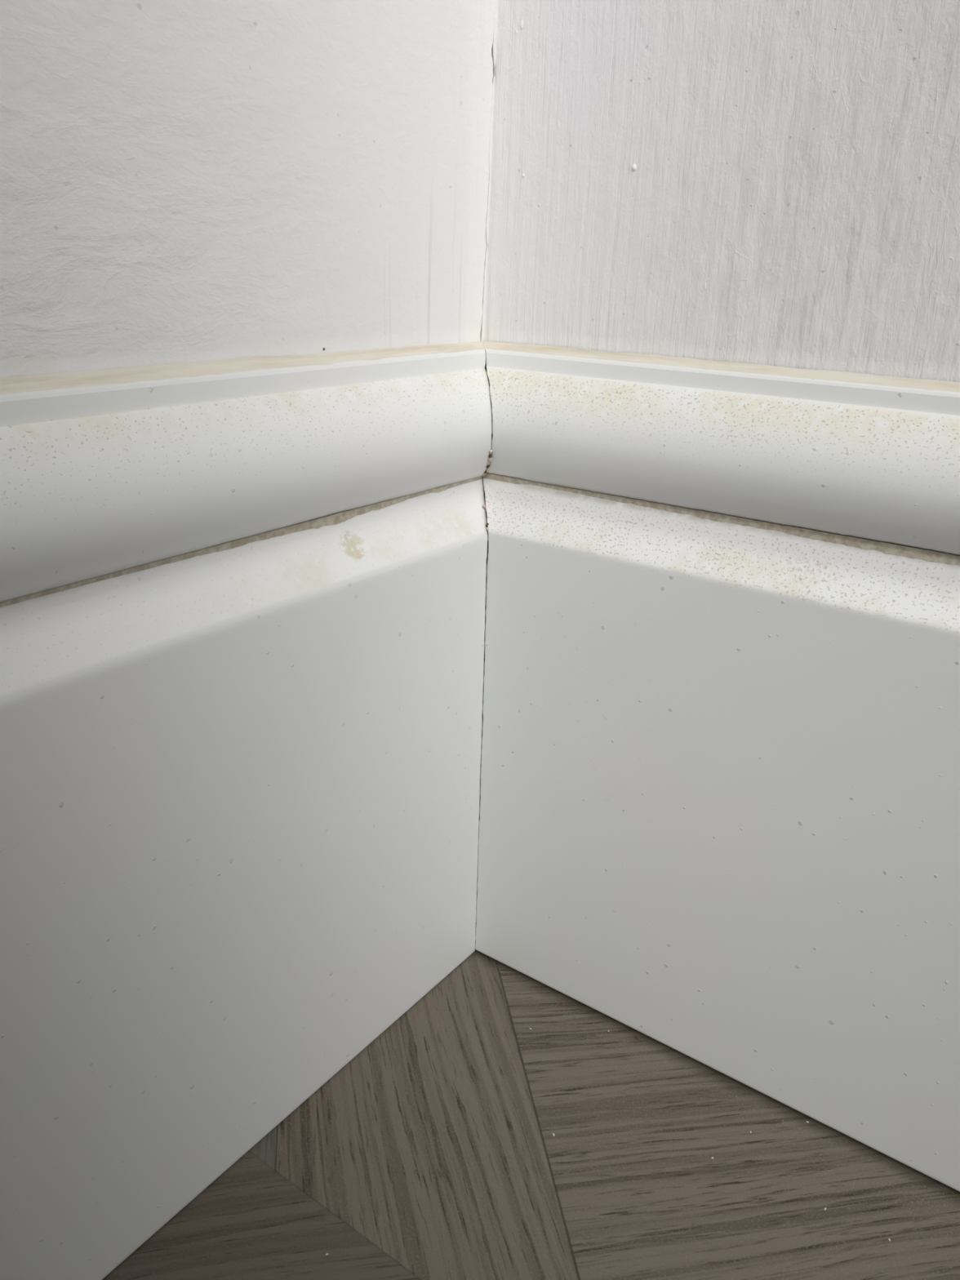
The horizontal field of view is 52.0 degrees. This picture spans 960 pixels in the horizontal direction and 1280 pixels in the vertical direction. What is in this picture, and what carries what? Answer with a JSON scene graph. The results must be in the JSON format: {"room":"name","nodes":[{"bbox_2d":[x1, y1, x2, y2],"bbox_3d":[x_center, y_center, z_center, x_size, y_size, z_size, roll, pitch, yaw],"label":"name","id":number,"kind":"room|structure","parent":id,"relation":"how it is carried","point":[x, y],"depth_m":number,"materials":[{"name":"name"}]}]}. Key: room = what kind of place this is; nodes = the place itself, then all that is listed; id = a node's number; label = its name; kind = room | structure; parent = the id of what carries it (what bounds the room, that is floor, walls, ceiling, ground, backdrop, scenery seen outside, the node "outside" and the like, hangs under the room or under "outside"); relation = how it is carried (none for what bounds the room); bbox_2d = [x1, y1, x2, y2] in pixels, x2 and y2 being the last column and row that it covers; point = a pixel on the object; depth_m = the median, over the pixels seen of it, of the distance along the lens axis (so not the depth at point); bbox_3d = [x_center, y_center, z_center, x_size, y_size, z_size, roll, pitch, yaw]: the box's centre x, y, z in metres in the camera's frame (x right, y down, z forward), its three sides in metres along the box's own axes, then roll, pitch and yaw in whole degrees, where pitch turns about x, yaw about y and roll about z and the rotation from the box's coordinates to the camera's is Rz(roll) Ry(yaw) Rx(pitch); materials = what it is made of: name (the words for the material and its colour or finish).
{"room":"room corner","nodes":[
{"label":"room corner","id":0,"kind":"room"},
{"bbox_2d":[0,0,496,377],"bbox_3d":[-0.722,-0.687,-0.962,0.107,2.408,2.415,16,26,33],"label":"wall","id":1,"kind":"structure","parent":0,"point":[181,180],"depth_m":0.21,"materials":[{"name":"paint"}]},
{"bbox_2d":[0,341,492,1279],"bbox_3d":[-0.704,0.347,-0.597,0.014,0.204,2.414,16,26,33],"label":"baseboard","id":2,"kind":"structure","parent":1,"relation":"attached to","point":[242,600],"depth_m":0.23,"materials":[{"name":"paint"}]},
{"bbox_2d":[102,922,959,1279],"bbox_3d":[0.253,0.703,-1.133,2.520,0.015,2.520,16,26,33],"label":"floor","id":3,"kind":"structure","parent":0,"point":[433,1153],"depth_m":0.26,"materials":[{"name":"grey wood"}]},
{"bbox_2d":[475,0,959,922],"bbox_3d":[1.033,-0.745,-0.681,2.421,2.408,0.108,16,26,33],"label":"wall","id":4,"kind":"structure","parent":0,"point":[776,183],"depth_m":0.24,"materials":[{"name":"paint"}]},
{"bbox_2d":[475,341,959,1191],"bbox_3d":[0.971,0.292,-0.330,2.414,0.203,0.014,16,26,33],"label":"baseboard","id":5,"kind":"structure","parent":4,"relation":"attached to","point":[719,820],"depth_m":0.26,"materials":[{"name":"paint"}]}
]}

